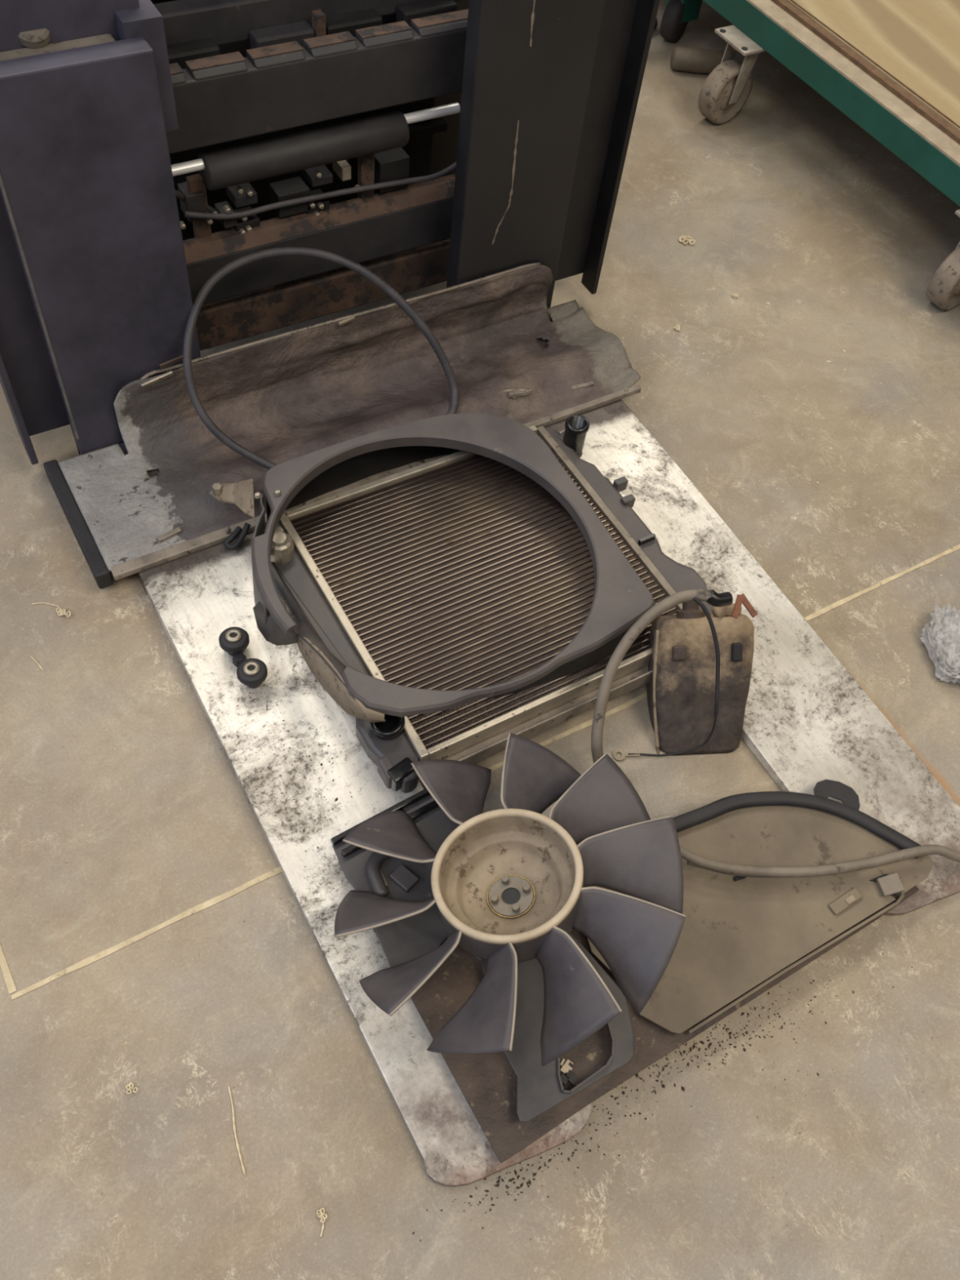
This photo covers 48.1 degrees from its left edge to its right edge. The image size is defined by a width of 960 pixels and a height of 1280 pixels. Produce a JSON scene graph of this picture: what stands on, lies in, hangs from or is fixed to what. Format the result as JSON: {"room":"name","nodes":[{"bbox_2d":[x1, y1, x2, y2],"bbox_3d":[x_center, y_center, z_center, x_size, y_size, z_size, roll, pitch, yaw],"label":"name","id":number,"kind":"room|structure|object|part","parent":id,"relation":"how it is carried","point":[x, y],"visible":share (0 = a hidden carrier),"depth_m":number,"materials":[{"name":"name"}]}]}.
{"room":"auto repair garage","nodes":[
{"label":"auto repair garage","id":0,"kind":"room"},
{"bbox_2d":[0,0,959,1279],"bbox_3d":[0.219,-1.096,2.634,9.000,0.050,8.200,-23,61,-20],"label":"floor","id":1,"kind":"structure","parent":0,"point":[873,215],"depth_m":1.54,"materials":[{"name":"concrete"}]},
{"bbox_2d":[0,944,17,994],"bbox_3d":[-1.075,-0.189,1.837,0.011,0.003,1.791,-24,61,-21],"label":"trim","id":2,"kind":"structure","parent":1,"relation":"on","point":[8,979],"depth_m":1.45,"materials":[{"name":"beige wood"}]},
{"bbox_2d":[30,655,43,671],"bbox_3d":[-0.708,0.037,1.720,0.037,0.003,0.003,41,61,20],"label":"wood splinter","id":3,"kind":"object","parent":1,"relation":"on","point":[33,658],"visible":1,"depth_m":1.72,"materials":[{"name":"beige wood"}]},
{"bbox_2d":[31,602,59,606],"bbox_3d":[-0.720,-0.059,1.785,0.045,0.002,0.005,5,55,-3],"label":"wood splinter","id":4,"kind":"object","parent":1,"relation":"on","point":[37,602],"visible":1,"depth_m":1.78,"materials":[{"name":"beige wood"}]},
{"bbox_2d":[55,606,71,617],"bbox_3d":[-0.687,-0.045,1.775,0.028,0.006,0.014,19,56,7],"label":"cheese shaving","id":5,"kind":"object","parent":1,"relation":"on","point":[61,611],"visible":1,"depth_m":1.77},
{"bbox_2d":[125,1081,137,1093],"bbox_3d":[-0.447,0.574,1.378,0.015,0.004,0.015,-23,61,-20],"label":"cheese shaving","id":6,"kind":"object","parent":1,"relation":"on","point":[131,1082],"visible":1,"depth_m":1.38,"materials":[{"name":"beige food"}]},
{"bbox_2d":[228,1086,245,1174],"bbox_3d":[-0.310,0.621,1.364,0.005,0.003,0.108,-12,58,-14],"label":"wood splinter","id":7,"kind":"object","parent":1,"relation":"on","point":[229,1091],"visible":1,"depth_m":1.36,"materials":[{"name":"beige wood"}]},
{"bbox_2d":[316,1208,327,1222],"bbox_3d":[-0.193,0.704,1.317,0.012,0.004,0.016,-23,61,-20],"label":"cheese shaving","id":8,"kind":"object","parent":1,"relation":"on","point":[321,1213],"visible":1,"depth_m":1.32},
{"bbox_2d":[320,1215,324,1236],"bbox_3d":[-0.193,0.714,1.313,0.006,0.003,0.025,-3,56,-8],"label":"wood splinter","id":9,"kind":"object","parent":1,"relation":"on","point":[322,1226],"visible":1,"depth_m":1.31,"materials":[{"name":"beige wood"}]},
{"bbox_2d":[1,129,955,1275],"bbox_3d":[0.296,-0.072,1.907,2.580,0.004,1.927,-33,65,-25],"label":"wood dust","id":10,"kind":"object","parent":1,"relation":"on","point":[767,303],"visible":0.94,"depth_m":2.11,"materials":[{"name":"beige wood"}]},
{"bbox_2d":[0,0,959,1186],"bbox_3d":[-0.015,-0.416,1.501,1.276,0.999,1.805,-23,61,-20],"label":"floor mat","id":11,"kind":"object","parent":1,"relation":"on","point":[148,148],"visible":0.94,"depth_m":1.75,"materials":[{"name":"metal"}]},
{"bbox_3d":[-0.595,-0.808,1.428,0.044,0.025,0.045,-23,61,-20],"label":"round knob","id":12,"kind":"part","parent":11,"relation":"part of","materials":[{"name":"beige"}]},
{"bbox_3d":[-0.639,-0.631,1.665,0.333,0.740,0.014,-23,61,-20],"label":"plate","id":13,"kind":"part","parent":11,"relation":"part of","materials":[{"name":"blue paint"}]},
{"bbox_3d":[-0.481,-0.819,1.531,0.055,0.160,0.080,-23,61,-20],"label":"upright post","id":14,"kind":"part","parent":11,"relation":"part of","materials":[{"name":"black metal"}]},
{"bbox_3d":[-0.492,-0.753,1.726,0.100,0.017,0.017,-23,61,-20],"label":"chrome rod","id":15,"kind":"part","parent":11,"relation":"part of","materials":[{"name":"silver metal"}]},
{"bbox_2d":[218,626,249,656],"bbox_3d":[-0.390,0.003,1.708,0.047,0.041,0.048,-23,61,-20],"label":"bushing","id":16,"kind":"object","parent":11,"relation":"on","point":[233,640],"visible":1,"depth_m":1.69,"materials":[{"name":"rubber"}]},
{"bbox_2d":[223,522,250,550],"bbox_3d":[-0.412,-0.177,1.833,0.026,0.025,0.056,34,59,16],"label":"hose","id":17,"kind":"object","parent":11,"relation":"on","point":[236,544],"visible":1,"depth_m":1.83,"materials":[{"name":"rubber"}]},
{"bbox_2d":[231,652,246,666],"bbox_3d":[-0.381,0.030,1.705,0.022,0.016,0.022,-23,61,-20],"label":"nut","id":18,"kind":"object","parent":11,"relation":"on","point":[237,658],"visible":0.81,"depth_m":1.70,"materials":[{"name":"metal"}]},
{"bbox_2d":[236,657,267,688],"bbox_3d":[-0.355,0.053,1.677,0.047,0.040,0.047,-23,61,-20],"label":"bushing","id":19,"kind":"object","parent":11,"relation":"on","point":[251,673],"visible":1,"depth_m":1.66,"materials":[{"name":"rubber"}]},
{"bbox_2d":[207,625,353,899],"bbox_3d":[-0.294,0.153,1.645,0.245,0.011,0.498,-23,61,-20],"label":"dirt specks","id":20,"kind":"object","parent":11,"relation":"on","point":[321,764],"visible":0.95,"depth_m":1.62,"materials":[{"name":"black soil"}]},
{"bbox_3d":[-0.281,0.137,1.676,0.244,0.039,1.405,-23,61,-20],"label":"fork blade","id":21,"kind":"part","parent":11,"relation":"part of","materials":[{"name":"metal"}]},
{"bbox_2d":[43,262,640,588],"bbox_3d":[-0.210,-0.443,1.961,1.112,0.204,0.292,-23,61,-20],"label":"metal plate","id":22,"kind":"object","parent":11,"relation":"on","point":[282,397],"visible":0.89,"depth_m":2.00,"materials":[{"name":"metal"}]},
{"bbox_3d":[-0.690,-0.202,1.844,0.024,0.036,0.282,-23,61,-20],"label":"rail","id":23,"kind":"part","parent":22,"relation":"part of","materials":[{"name":"metal"}]},
{"bbox_2d":[182,246,458,469],"bbox_3d":[-0.281,-0.508,1.900,0.489,0.275,0.264,-23,61,-20],"label":"hose","id":24,"kind":"object","parent":22,"relation":"on","point":[236,264],"visible":0.93,"depth_m":1.85,"materials":[{"name":"black rubber"}]},
{"bbox_3d":[-0.087,-0.924,1.888,0.110,0.017,0.017,-23,61,-20],"label":"chrome rod","id":25,"kind":"part","parent":11,"relation":"part of","materials":[{"name":"silver metal"}]},
{"bbox_2d":[265,414,713,793],"bbox_3d":[0.023,-0.105,1.793,0.654,0.091,0.545,-23,61,-20],"label":"radiator","id":26,"kind":"object","parent":11,"relation":"on","point":[460,570],"visible":0.73,"depth_m":1.77,"materials":[{"name":"metal"}]},
{"bbox_3d":[-0.236,0.017,1.709,0.060,0.044,0.539,-23,61,-20],"label":"tank","id":27,"kind":"part","parent":26,"relation":"part of","materials":[{"name":"grey plastic"}]},
{"bbox_3d":[-0.114,-0.292,1.926,0.500,0.044,0.013,-23,61,-20],"label":"rail","id":28,"kind":"part","parent":26,"relation":"part of","materials":[{"name":"metal"}]},
{"bbox_2d":[209,413,654,722],"bbox_3d":[-0.089,-0.139,1.773,0.599,0.139,0.620,-23,61,-20],"label":"fan shroud","id":29,"kind":"object","parent":26,"relation":"on","point":[620,597],"visible":0.99,"depth_m":1.74,"materials":[{"name":"black plastic"}]},
{"bbox_3d":[0.142,0.085,1.698,0.510,0.046,0.010,-23,61,-20],"label":"rail","id":30,"kind":"part","parent":26,"relation":"part of","materials":[{"name":"metal"}]},
{"bbox_3d":[0.266,-0.209,1.920,0.067,0.044,0.506,-23,61,-20],"label":"tank","id":31,"kind":"part","parent":26,"relation":"part of","materials":[{"name":"plastic"}]},
{"bbox_3d":[0.119,-0.950,1.968,0.331,0.740,0.014,-23,61,-20],"label":"plate","id":32,"kind":"part","parent":11,"relation":"part of","materials":[{"name":"black paint"}]},
{"bbox_2d":[331,788,919,1163],"bbox_3d":[0.219,0.330,1.560,0.752,0.045,0.486,-23,61,-20],"label":"sheet","id":33,"kind":"object","parent":11,"relation":"on","point":[487,1082],"depth_m":1.44,"materials":[{"name":"brown metal"}]},
{"bbox_3d":[-0.135,0.263,1.556,0.166,0.012,0.032,-26,62,-22],"label":"stiffening rail","id":34,"kind":"part","parent":33,"relation":"part of","materials":[{"name":"black metal"}]},
{"bbox_3d":[0.004,0.409,1.476,0.264,0.035,0.466,-23,61,-20],"label":"plastic fan guard","id":35,"kind":"part","parent":33,"relation":"part of","materials":[{"name":"black plastic"}]},
{"bbox_2d":[334,733,685,1066],"bbox_3d":[0.034,0.324,1.424,0.458,0.188,0.454,-23,61,-20],"label":"fan","id":36,"kind":"object","parent":33,"relation":"on","point":[508,885],"visible":1,"depth_m":1.41,"materials":[{"name":"black plastic"}]},
{"bbox_3d":[-0.126,0.368,1.414,0.128,0.110,0.097,14,55,3],"label":"blade","id":37,"kind":"part","parent":36,"relation":"part of","materials":[{"name":"plastic"}]},
{"bbox_3d":[-0.117,0.287,1.482,0.113,0.108,0.127,-29,63,-23],"label":"blade","id":38,"kind":"part","parent":36,"relation":"part of","materials":[{"name":"plastic"}]},
{"bbox_3d":[-0.079,0.421,1.358,0.135,0.099,0.080,-23,61,-20],"label":"blade","id":39,"kind":"part","parent":36,"relation":"part of","materials":[{"name":"plastic"}]},
{"bbox_3d":[-0.013,0.215,1.533,0.117,0.091,0.146,-23,61,-20],"label":"blade","id":40,"kind":"part","parent":36,"relation":"part of","materials":[{"name":"plastic"}]},
{"bbox_3d":[-0.006,0.437,1.313,0.094,0.099,0.139,10,55,1],"label":"blade","id":41,"kind":"part","parent":36,"relation":"part of","materials":[{"name":"plastic"}]},
{"bbox_3d":[0.033,0.314,1.412,0.196,0.099,0.192,-23,61,-20],"label":"hub dish","id":42,"kind":"part","parent":36,"relation":"part of","materials":[{"name":"beige metal"}]},
{"bbox_3d":[0.042,0.345,1.439,0.062,0.026,0.062,-23,61,-20],"label":"plate","id":43,"kind":"part","parent":36,"relation":"part of","materials":[{"name":"metal"}]},
{"bbox_3d":[0.081,0.209,1.522,0.123,0.068,0.136,18,56,6],"label":"blade","id":44,"kind":"part","parent":36,"relation":"part of","materials":[{"name":"plastic"}]},
{"bbox_3d":[0.089,0.424,1.301,0.096,0.087,0.137,-23,61,-20],"label":"blade","id":45,"kind":"part","parent":36,"relation":"part of","materials":[{"name":"plastic"}]},
{"bbox_3d":[0.156,0.236,1.482,0.144,0.049,0.116,-23,61,-20],"label":"blade","id":46,"kind":"part","parent":36,"relation":"part of","materials":[{"name":"plastic"}]},
{"bbox_3d":[0.167,0.377,1.337,0.137,0.077,0.114,24,56,10],"label":"blade","id":47,"kind":"part","parent":36,"relation":"part of","materials":[{"name":"plastic"}]},
{"bbox_3d":[0.199,0.308,1.406,0.138,0.060,0.122,-7,57,-11],"label":"blade","id":48,"kind":"part","parent":36,"relation":"part of","materials":[{"name":"plastic"}]},
{"bbox_2d":[586,779,933,1034],"bbox_3d":[0.396,0.346,1.568,0.534,0.029,0.272,-23,61,-20],"label":"panel","id":49,"kind":"object","parent":33,"relation":"on","point":[738,932],"visible":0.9,"depth_m":1.56,"materials":[{"name":"metal"}]},
{"bbox_2d":[687,861,771,877],"bbox_3d":[0.431,0.334,1.569,0.262,0.013,0.025,2,56,-5],"label":"hose","id":50,"kind":"object","parent":49,"relation":"on","point":[688,862],"visible":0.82,"depth_m":1.56,"materials":[{"name":"black rubber"}]},
{"bbox_3d":[0.368,-0.136,1.936,0.240,0.039,1.405,-23,61,-20],"label":"fork blade","id":51,"kind":"part","parent":11,"relation":"part of","materials":[{"name":"metal"}]},
{"bbox_2d":[10,544,959,999],"bbox_3d":[0.721,-0.096,1.974,3.116,0.003,0.010,-23,61,-20],"label":"floor line","id":52,"kind":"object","parent":1,"relation":"on","point":[95,957],"depth_m":1.55,"materials":[{"name":"beige paint"}]},
{"bbox_2d":[412,952,936,1241],"bbox_3d":[0.288,0.628,1.425,0.798,0.004,0.286,-17,59,-17],"label":"crumbs","id":53,"kind":"object","parent":1,"relation":"on","point":[498,1181],"visible":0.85,"depth_m":1.45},
{"bbox_2d":[673,324,679,330],"bbox_3d":[0.428,-0.678,2.335,0.017,0.005,0.016,-23,61,-20],"label":"cheese shaving","id":54,"kind":"object","parent":1,"relation":"on","point":[677,327],"visible":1,"depth_m":2.33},
{"bbox_2d":[653,0,702,41],"bbox_3d":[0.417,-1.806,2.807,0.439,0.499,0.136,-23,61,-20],"label":"caster wheel","id":55,"kind":"object","parent":1,"relation":"on","point":[677,15],"visible":0.56,"depth_m":2.98,"materials":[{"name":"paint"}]},
{"bbox_3d":[0.584,-1.876,2.838,0.070,0.440,0.070,-23,61,-20],"label":"corner post","id":56,"kind":"part","parent":55,"relation":"part of","materials":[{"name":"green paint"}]},
{"bbox_2d":[678,235,694,244],"bbox_3d":[0.483,-0.934,2.515,0.031,0.009,0.033,-23,61,-20],"label":"cheese shaving","id":57,"kind":"object","parent":1,"relation":"on","point":[688,237],"visible":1,"depth_m":2.51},
{"bbox_2d":[670,46,724,74],"bbox_3d":[0.596,-1.586,2.944,0.140,0.062,0.062,4,55,-4],"label":"roller","id":58,"kind":"object","parent":1,"relation":"on","point":[685,59],"visible":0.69,"depth_m":2.92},
{"bbox_2d":[646,589,757,755],"bbox_3d":[0.355,0.034,1.694,0.153,0.254,0.201,-2,56,-8],"label":"tank","id":59,"kind":"object","parent":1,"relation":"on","point":[681,686],"visible":0.86,"depth_m":1.70,"materials":[{"name":"plastic"}]},
{"bbox_2d":[612,596,719,760],"bbox_3d":[0.288,0.063,1.665,0.149,0.247,0.138,-4,56,-9],"label":"cable","id":60,"kind":"object","parent":59,"relation":"hanging from","point":[695,599],"visible":1,"depth_m":1.65,"materials":[{"name":"rubber"}]},
{"bbox_2d":[591,589,959,877],"bbox_3d":[0.482,0.226,1.571,0.697,0.244,0.333,28,57,13],"label":"hose","id":61,"kind":"object","parent":59,"relation":"attached to","point":[685,596],"visible":0.73,"depth_m":1.59,"materials":[{"name":"grey rubber"}]},
{"bbox_2d":[697,0,959,311],"bbox_3d":[1.202,-1.363,2.715,1.050,0.298,2.200,-23,61,-20],"label":"cart","id":62,"kind":"object","parent":1,"relation":"on","point":[891,67],"visible":1,"depth_m":2.53,"materials":[{"name":"green paint"}]},
{"bbox_3d":[0.634,-1.476,2.754,0.070,0.135,0.004,-30,64,-24],"label":"fork arm","id":63,"kind":"part","parent":62,"relation":"part of","materials":[{"name":"metal"}]},
{"bbox_3d":[0.653,-1.494,2.676,0.084,0.008,0.124,-23,61,-20],"label":"caster plate","id":64,"kind":"part","parent":62,"relation":"part of","materials":[{"name":"metal"}]},
{"bbox_3d":[0.673,-1.432,2.729,0.070,0.135,0.004,-30,64,-24],"label":"fork arm","id":65,"kind":"part","parent":62,"relation":"part of","materials":[{"name":"metal"}]},
{"bbox_3d":[1.095,-0.896,2.316,0.084,0.008,0.124,-23,61,-20],"label":"caster plate","id":66,"kind":"part","parent":62,"relation":"part of","materials":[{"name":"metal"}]},
{"bbox_2d":[919,602,959,683],"bbox_3d":[0.848,0.008,1.887,0.143,0.045,0.172,10,55,1],"label":"plastic wrap","id":67,"kind":"object","parent":1,"relation":"on","point":[940,637],"visible":1,"depth_m":1.88,"materials":[{"name":"plastic"}]}
]}

